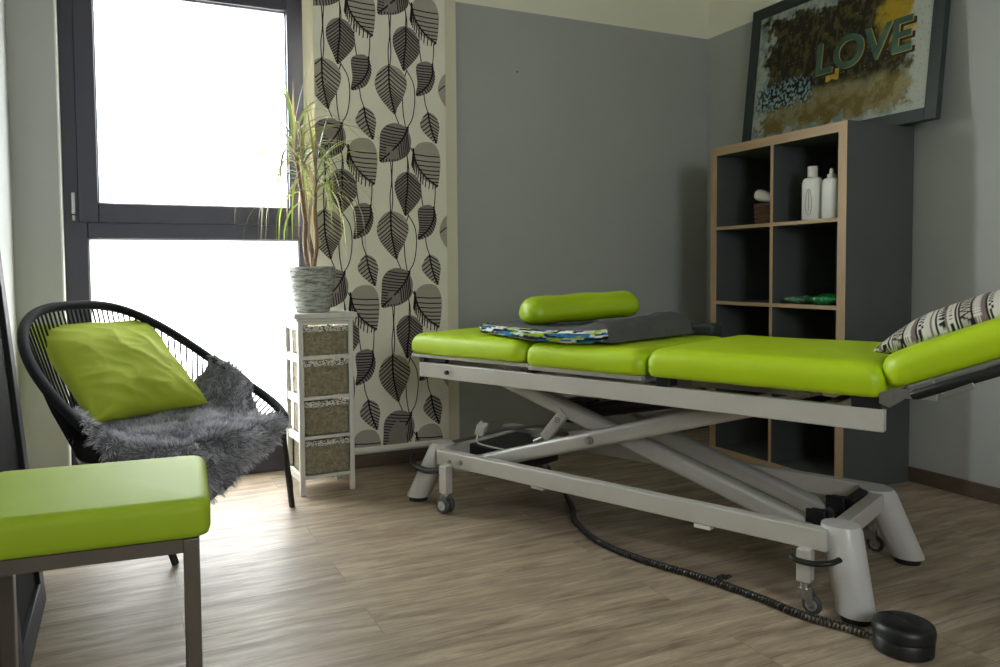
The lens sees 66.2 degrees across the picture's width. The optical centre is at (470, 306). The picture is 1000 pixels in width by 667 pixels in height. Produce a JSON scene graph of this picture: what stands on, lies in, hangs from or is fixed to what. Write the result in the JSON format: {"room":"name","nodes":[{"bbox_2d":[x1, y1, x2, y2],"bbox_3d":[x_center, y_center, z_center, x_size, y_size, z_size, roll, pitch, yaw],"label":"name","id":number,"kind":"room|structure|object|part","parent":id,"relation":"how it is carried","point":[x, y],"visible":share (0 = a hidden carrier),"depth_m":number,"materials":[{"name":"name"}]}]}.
{"room":"massage therapy room","nodes":[
{"label":"massage therapy room","id":0,"kind":"room"},
{"bbox_2d":[0,0,18,386],"bbox_3d":[-0.875,-0.438,0.746,0.200,2.620,4.700,-2,3,-24],"label":"wall","id":1,"kind":"structure","parent":0,"point":[6,204],"depth_m":2.81,"materials":[{"name":"white paint"}]},
{"bbox_2d":[5,0,707,468],"bbox_3d":[-0.270,-0.579,3.759,3.787,2.620,0.300,-2,3,-24],"label":"wall","id":2,"kind":"structure","parent":0,"point":[582,168],"depth_m":3.89,"materials":[{"name":"grey paint"}]},
{"bbox_2d":[53,0,71,465],"bbox_3d":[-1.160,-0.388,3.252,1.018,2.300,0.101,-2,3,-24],"label":"trim","id":3,"kind":"structure","parent":2,"relation":"attached to","point":[54,1],"depth_m":3.01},
{"bbox_2d":[57,0,307,474],"bbox_3d":[-1.192,-0.391,3.322,1.016,2.300,0.092,-2,3,-24],"label":"window","id":4,"kind":"structure","parent":2,"relation":"in","point":[192,269],"depth_m":3.31,"materials":[{"name":"clear glass"}]},
{"bbox_3d":[-1.183,-0.866,3.301,0.925,1.028,0.062,-2,3,-24],"label":"sash","id":5,"kind":"part","parent":4,"relation":"part of","materials":[{"name":"grey metal"}]},
{"bbox_3d":[-1.173,0.141,3.348,0.863,0.864,0.001,-2,3,-24],"label":"frosted pane","id":6,"kind":"part","parent":4,"relation":"part of","materials":[{"name":"white glass"}]},
{"bbox_2d":[355,426,704,468],"bbox_3d":[0.335,0.689,3.913,2.196,0.062,0.014,-2,3,-24],"label":"baseboard","id":7,"kind":"structure","parent":2,"relation":"attached to","point":[399,456],"depth_m":3.58,"materials":[{"name":"brown wood"}]},
{"bbox_2d":[0,428,999,666],"bbox_3d":[0.751,0.872,1.590,3.787,0.100,5.200,-2,3,-24],"label":"floor","id":8,"kind":"structure","parent":0,"point":[368,574],"depth_m":2.19,"materials":[{"name":"brown wood"}]},
{"bbox_2d":[0,252,45,666],"bbox_3d":[-1.144,0.021,1.808,0.164,1.615,0.542,-2,3,-24],"label":"frame","id":9,"kind":"object","parent":8,"relation":"on","point":[30,587],"visible":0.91,"depth_m":1.95,"materials":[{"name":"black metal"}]},
{"bbox_3d":[-1.144,0.022,1.807,0.130,1.476,0.400,-2,3,-24],"label":"dark glass","id":10,"kind":"part","parent":9,"relation":"part of","materials":[{"name":"black glass"}]},
{"bbox_2d":[0,456,210,666],"bbox_3d":[-0.720,0.587,1.475,0.419,0.505,0.377,-1,3,-20],"label":"stool","id":11,"kind":"object","parent":8,"relation":"on","point":[52,518],"visible":1,"depth_m":1.35,"materials":[{"name":"leather"}]},
{"bbox_3d":[-0.947,0.616,1.569,0.028,0.419,0.028,-1,3,-20],"label":"leg","id":12,"kind":"part","parent":11,"relation":"part of","materials":[{"name":"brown metal"}]},
{"bbox_3d":[-0.723,0.421,1.465,0.380,0.025,0.358,-1,3,-20],"label":"seat frame","id":13,"kind":"part","parent":11,"relation":"part of","materials":[{"name":"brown metal"}]},
{"bbox_3d":[-0.497,0.620,1.379,0.028,0.419,0.028,-1,3,-20],"label":"leg","id":14,"kind":"part","parent":11,"relation":"part of","materials":[{"name":"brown metal"}]},
{"bbox_2d":[17,300,294,565],"bbox_3d":[-1.048,0.388,2.618,0.756,0.811,0.871,1,3,22],"label":"chair","id":15,"kind":"object","parent":8,"relation":"on","point":[69,422],"visible":0.41,"depth_m":2.54,"materials":[{"name":"black metal"}]},
{"bbox_3d":[-0.977,0.620,2.366,0.150,0.365,0.023,0,3,1],"label":"leg","id":16,"kind":"part","parent":15,"relation":"part of","materials":[{"name":"black metal"}]},
{"bbox_2d":[58,353,291,507],"bbox_3d":[-0.955,0.397,2.527,0.714,0.407,0.735,-3,3,-40],"label":"sheepskin","id":17,"kind":"object","parent":15,"relation":"on","point":[228,432],"visible":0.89,"depth_m":2.46,"materials":[{"name":"grey fur"}]},
{"bbox_2d":[31,320,207,422],"bbox_3d":[-1.224,0.215,2.700,0.349,0.317,0.465,1,3,30],"label":"cushion","id":18,"kind":"object","parent":17,"relation":"on","point":[116,370],"visible":0.95,"depth_m":2.61,"materials":[{"name":"fabric"}]},
{"bbox_3d":[-0.692,0.578,2.885,0.023,0.396,0.135,0,3,5],"label":"leg","id":19,"kind":"part","parent":15,"relation":"part of","materials":[{"name":"black metal"}]},
{"bbox_2d":[279,310,356,496],"bbox_3d":[-0.631,0.392,3.206,0.262,0.737,0.233,-2,3,-28],"label":"drawer unit","id":20,"kind":"object","parent":8,"relation":"on","point":[323,420],"visible":0.99,"depth_m":3.13,"materials":[{"name":"white paint"}]},
{"bbox_2d":[196,59,392,312],"bbox_3d":[-0.637,-0.491,3.011,0.820,1.045,0.536,-2,3,-24],"label":"dracaena","id":21,"kind":"object","parent":20,"relation":"on","point":[312,287],"visible":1,"depth_m":3.11,"materials":[{"name":"plant"}]},
{"bbox_3d":[-0.677,-0.399,3.145,0.102,0.553,0.058,-2,3,-24],"label":"stem","id":22,"kind":"part","parent":21,"relation":"part of","materials":[{"name":"plant"}]},
{"bbox_2d":[288,266,335,312],"bbox_3d":[-0.654,-0.070,3.179,0.192,0.188,0.192,-2,3,-24],"label":"pot","id":23,"kind":"object","parent":20,"relation":"on","point":[312,287],"depth_m":3.11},
{"bbox_3d":[-0.627,0.144,3.189,0.183,0.102,0.179,-2,3,-28],"label":"basket drawer","id":24,"kind":"part","parent":20,"relation":"part of","materials":[{"name":"brown wicker"}]},
{"bbox_3d":[-0.626,0.296,3.196,0.183,0.127,0.179,-2,3,-28],"label":"basket drawer","id":25,"kind":"part","parent":20,"relation":"part of","materials":[{"name":"brown wicker"}]},
{"bbox_3d":[-0.625,0.459,3.204,0.183,0.122,0.179,-2,3,-28],"label":"basket drawer","id":26,"kind":"part","parent":20,"relation":"part of","materials":[{"name":"brown wicker"}]},
{"bbox_3d":[-0.623,0.618,3.211,0.183,0.122,0.179,-2,3,-28],"label":"basket drawer","id":27,"kind":"part","parent":20,"relation":"part of","materials":[{"name":"brown wicker"}]},
{"bbox_3d":[-0.586,0.090,3.110,0.185,0.024,0.013,-2,3,-28],"label":"lace trim","id":28,"kind":"part","parent":20,"relation":"part of","materials":[{"name":"white fabric"}]},
{"bbox_3d":[-0.585,0.230,3.116,0.185,0.024,0.013,-2,3,-28],"label":"lace trim","id":29,"kind":"part","parent":20,"relation":"part of","materials":[{"name":"white fabric"}]},
{"bbox_3d":[-0.584,0.395,3.123,0.185,0.024,0.013,-2,3,-28],"label":"lace trim","id":30,"kind":"part","parent":20,"relation":"part of","materials":[{"name":"white fabric"}]},
{"bbox_3d":[-0.582,0.554,3.131,0.185,0.024,0.013,-2,3,-28],"label":"lace trim","id":31,"kind":"part","parent":20,"relation":"part of","materials":[{"name":"white fabric"}]},
{"bbox_2d":[407,317,999,626],"bbox_3d":[0.759,0.354,2.542,2.168,0.847,0.807,2,3,42],"label":"table","id":32,"kind":"object","parent":8,"relation":"on","point":[768,377],"visible":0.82,"depth_m":2.30,"materials":[{"name":"leather"}]},
{"bbox_3d":[-0.178,0.612,2.956,0.064,0.046,0.246,-2,3,-35],"label":"brake handle","id":33,"kind":"part","parent":32,"relation":"part of","materials":[{"name":"black plastic"}]},
{"bbox_3d":[-0.152,0.637,3.007,0.204,0.220,0.093,1,3,23],"label":"leg","id":34,"kind":"part","parent":32,"relation":"part of","materials":[{"name":"white metal"}]},
{"bbox_3d":[-0.123,0.204,2.902,0.100,0.019,0.020,2,3,42],"label":"catch plate","id":35,"kind":"part","parent":32,"relation":"part of","materials":[{"name":"black plastic"}]},
{"bbox_3d":[-0.091,0.644,2.856,0.036,0.105,0.036,2,3,42],"label":"castor post","id":36,"kind":"part","parent":32,"relation":"part of","materials":[{"name":"white metal"}]},
{"bbox_3d":[0.195,0.181,2.994,0.566,0.013,0.625,2,3,42],"label":"carrier plate","id":37,"kind":"part","parent":32,"relation":"part of","materials":[{"name":"silver metal"}]},
{"bbox_3d":[0.136,0.511,2.992,0.409,0.042,0.238,-1,3,-11],"label":"lever rod","id":38,"kind":"part","parent":32,"relation":"part of","materials":[{"name":"metal"}]},
{"bbox_3d":[0.170,0.620,3.358,0.094,0.218,0.206,-1,3,-18],"label":"leg","id":39,"kind":"part","parent":32,"relation":"part of","materials":[{"name":"white metal"}]},
{"bbox_3d":[0.359,0.512,3.102,0.108,0.016,0.108,2,3,42],"label":"castor plate","id":40,"kind":"part","parent":32,"relation":"part of","materials":[{"name":"white metal"}]},
{"bbox_2d":[479,311,693,343],"bbox_3d":[0.351,0.064,2.783,0.715,0.087,0.570,2,3,42],"label":"blanket","id":41,"kind":"object","parent":32,"relation":"on","point":[657,324],"visible":0.96,"depth_m":2.56,"materials":[{"name":"grey fabric"}]},
{"bbox_2d":[519,291,638,324],"bbox_3d":[0.406,0.004,2.827,0.473,0.117,0.155,-2,3,-24],"label":"bolster","id":42,"kind":"object","parent":41,"relation":"on","point":[586,306],"visible":1,"depth_m":2.76,"materials":[{"name":"leather"}]},
{"bbox_3d":[0.561,0.199,2.662,0.425,0.014,0.625,2,3,42],"label":"carrier plate","id":43,"kind":"part","parent":32,"relation":"part of","materials":[{"name":"silver metal"}]},
{"bbox_3d":[0.393,0.445,2.548,1.227,0.435,0.036,2,3,42],"label":"scissor arm","id":44,"kind":"part","parent":32,"relation":"part of","materials":[{"name":"silver metal"}]},
{"bbox_3d":[0.531,0.441,2.510,1.181,0.398,0.050,2,3,42],"label":"scissor arm","id":45,"kind":"part","parent":32,"relation":"part of","materials":[{"name":"silver metal"}]},
{"bbox_3d":[0.582,0.578,2.654,1.455,0.057,0.570,2,3,42],"label":"frame","id":46,"kind":"part","parent":32,"relation":"part of","materials":[{"name":"white metal"}]},
{"bbox_3d":[0.645,0.324,2.509,0.772,0.193,0.090,2,3,42],"label":"lift motor","id":47,"kind":"part","parent":32,"relation":"part of","materials":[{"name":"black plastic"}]},
{"bbox_3d":[0.645,0.434,2.636,1.181,0.398,0.050,2,3,42],"label":"scissor arm","id":48,"kind":"part","parent":32,"relation":"part of","materials":[{"name":"silver metal"}]},
{"bbox_3d":[0.607,0.248,2.619,1.612,0.056,0.608,2,3,42],"label":"frame","id":49,"kind":"part","parent":32,"relation":"part of","materials":[{"name":"white metal"}]},
{"bbox_3d":[0.658,0.430,2.840,1.227,0.435,0.036,2,3,42],"label":"scissor arm","id":50,"kind":"part","parent":32,"relation":"part of","materials":[{"name":"silver metal"}]},
{"bbox_3d":[0.875,0.673,2.001,0.036,0.087,0.036,2,3,42],"label":"castor post","id":51,"kind":"part","parent":32,"relation":"part of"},
{"bbox_3d":[0.877,0.647,1.947,0.125,0.024,0.043,1,3,23],"label":"brake handle","id":52,"kind":"part","parent":32,"relation":"part of","materials":[{"name":"black plastic"}]},
{"bbox_3d":[0.975,0.676,1.977,0.094,0.216,0.147,-1,3,-18],"label":"leg","id":53,"kind":"part","parent":32,"relation":"part of","materials":[{"name":"white metal"}]},
{"bbox_3d":[1.271,0.650,2.438,0.036,0.087,0.036,2,3,42],"label":"castor post","id":54,"kind":"part","parent":32,"relation":"part of","materials":[{"name":"white metal"}]},
{"bbox_3d":[1.290,0.660,2.342,0.184,0.210,0.096,0,3,7],"label":"leg","id":55,"kind":"part","parent":32,"relation":"part of","materials":[{"name":"white metal"}]},
{"bbox_2d":[874,290,999,353],"bbox_3d":[1.312,0.033,1.935,0.432,0.197,0.400,2,3,42],"label":"pillow","id":56,"kind":"object","parent":32,"relation":"on","point":[983,307],"visible":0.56,"depth_m":1.86,"materials":[{"name":"fabric"}]},
{"bbox_3d":[1.375,0.106,1.919,0.390,0.172,0.545,2,3,42],"label":"carrier plate","id":57,"kind":"part","parent":32,"relation":"part of","materials":[{"name":"silver metal"}]},
{"bbox_3d":[1.170,0.115,1.671,0.380,0.167,0.016,2,3,42],"label":"rail","id":58,"kind":"part","parent":32,"relation":"part of","materials":[{"name":"metal"}]},
{"bbox_2d":[548,465,872,636],"bbox_3d":[0.575,0.721,2.401,0.198,0.132,1.367,-2,3,-27],"label":"coiled cable","id":59,"kind":"object","parent":8,"relation":"on","point":[781,606],"visible":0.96,"depth_m":2.18,"materials":[{"name":"black rubber"}]},
{"bbox_2d":[716,574,731,581],"bbox_3d":[0.728,0.781,2.198,0.056,0.020,0.026,-2,3,-24],"label":"cable loop","id":60,"kind":"object","parent":8,"relation":"on","point":[722,576],"visible":0.8,"depth_m":2.21,"materials":[{"name":"black rubber"}]},
{"bbox_2d":[709,120,913,484],"bbox_3d":[1.505,-0.010,3.465,0.390,1.480,0.765,-2,3,-24],"label":"shelf unit","id":61,"kind":"object","parent":8,"relation":"on","point":[862,255],"visible":0.68,"depth_m":3.38,"materials":[{"name":"grey laminate"}]},
{"bbox_3d":[1.355,-0.004,3.796,0.390,1.440,0.040,-2,3,-24],"label":"panel","id":62,"kind":"part","parent":61,"relation":"part of","materials":[{"name":"grey laminate"}]},
{"bbox_2d":[753,202,769,223],"bbox_3d":[1.348,-0.417,3.457,0.092,0.091,0.115,-2,3,-24],"label":"wicker basket","id":63,"kind":"object","parent":61,"relation":"on","point":[762,210],"visible":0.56,"depth_m":3.44,"materials":[{"name":"brown wicker"}]},
{"bbox_2d":[754,190,769,201],"bbox_3d":[1.339,-0.498,3.460,0.052,0.066,0.128,-2,3,-24],"label":"tube","id":64,"kind":"object","parent":63,"relation":"on","point":[760,195],"visible":0.68,"depth_m":3.46,"materials":[{"name":"white plastic"}]},
{"bbox_3d":[1.511,0.709,3.497,0.390,0.040,0.685,-2,3,-24],"label":"panel","id":65,"kind":"part","parent":61,"relation":"part of","materials":[{"name":"grey laminate"}]},
{"bbox_2d":[783,295,812,303],"bbox_3d":[1.443,-0.025,3.321,0.110,0.045,0.120,-2,3,-24],"label":"packet","id":66,"kind":"object","parent":61,"relation":"on","point":[799,299],"visible":0.75,"depth_m":3.29,"materials":[{"name":"green plastic"}]},
{"bbox_2d":[802,166,822,219],"bbox_3d":[1.437,-0.474,3.218,0.052,0.225,0.084,-2,3,-30],"label":"bottle","id":67,"kind":"object","parent":61,"relation":"on","point":[812,185],"visible":0.91,"depth_m":3.19,"materials":[{"name":"white plastic"}]},
{"bbox_3d":[1.498,-0.730,3.432,0.390,0.040,0.765,-2,3,-24],"label":"panel","id":68,"kind":"part","parent":61,"relation":"part of","materials":[{"name":"grey laminate"}]},
{"bbox_2d":[808,293,835,304],"bbox_3d":[1.502,-0.027,3.178,0.120,0.053,0.150,-2,3,-24],"label":"packet","id":69,"kind":"object","parent":61,"relation":"on","point":[826,298],"visible":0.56,"depth_m":3.16,"materials":[{"name":"green plastic"}]},
{"bbox_2d":[822,168,837,218],"bbox_3d":[1.477,-0.460,3.132,0.050,0.205,0.070,-2,3,-30],"label":"bottle","id":70,"kind":"object","parent":61,"relation":"on","point":[830,184],"visible":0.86,"depth_m":3.11,"materials":[{"name":"white plastic"}]},
{"bbox_3d":[1.676,-0.015,3.542,0.006,1.400,0.685,-2,3,-24],"label":"panel","id":71,"kind":"part","parent":61,"relation":"part of","materials":[{"name":"grey laminate"}]},
{"bbox_2d":[742,0,950,141],"bbox_3d":[1.643,-1.116,3.457,0.109,0.734,1.035,-2,3,-24],"label":"framed picture","id":72,"kind":"object","parent":61,"relation":"on","point":[813,63],"visible":0.97,"depth_m":3.40,"materials":[{"name":"paper"}]},
{"bbox_3d":[1.654,0.023,3.135,0.390,1.440,0.040,-2,3,-24],"label":"panel","id":73,"kind":"part","parent":61,"relation":"part of","materials":[{"name":"grey laminate"}]},
{"bbox_2d":[871,610,936,662],"bbox_3d":[1.020,0.773,1.803,0.135,0.074,0.135,-1,3,-14],"label":"switch","id":74,"kind":"object","parent":8,"relation":"on","point":[898,635],"visible":1,"depth_m":1.76,"materials":[{"name":"black plastic"}]},
{"bbox_2d":[706,0,999,487],"bbox_3d":[2.394,-0.533,2.220,0.200,2.620,4.700,-2,3,-24],"label":"wall","id":75,"kind":"structure","parent":0,"point":[956,235],"depth_m":3.04,"materials":[{"name":"grey paint"}]},
{"bbox_2d":[705,425,999,504],"bbox_3d":[2.303,0.748,2.243,0.014,0.062,4.680,-2,3,-24],"label":"baseboard","id":76,"kind":"structure","parent":75,"relation":"attached to","point":[960,486],"depth_m":3.05,"materials":[{"name":"brown wood"}]},
{"bbox_3d":[0.727,-1.846,1.467,3.787,0.100,5.200,-2,3,-24],"label":"ceiling","id":77,"kind":"structure","parent":0,"visible":0},
{"bbox_3d":[-0.518,-1.849,3.359,1.300,0.042,0.090,-2,3,-24],"label":"rail","id":78,"kind":"object","parent":77,"relation":"attached to","visible":0},
{"bbox_2d":[313,0,448,453],"bbox_3d":[-0.389,-0.583,3.448,0.614,2.482,0.011,-2,3,-24],"label":"panel","id":79,"kind":"object","parent":78,"relation":"hanging from","point":[379,65],"visible":0.87,"depth_m":3.46,"materials":[{"name":"beige fabric"}]},
{"bbox_2d":[302,0,459,454],"bbox_3d":[-0.391,-0.576,3.491,0.723,2.499,0.008,-2,3,-24],"label":"wall","id":80,"kind":"structure","parent":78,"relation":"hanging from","point":[307,5],"depth_m":3.61,"materials":[{"name":"white paint"}]}
]}

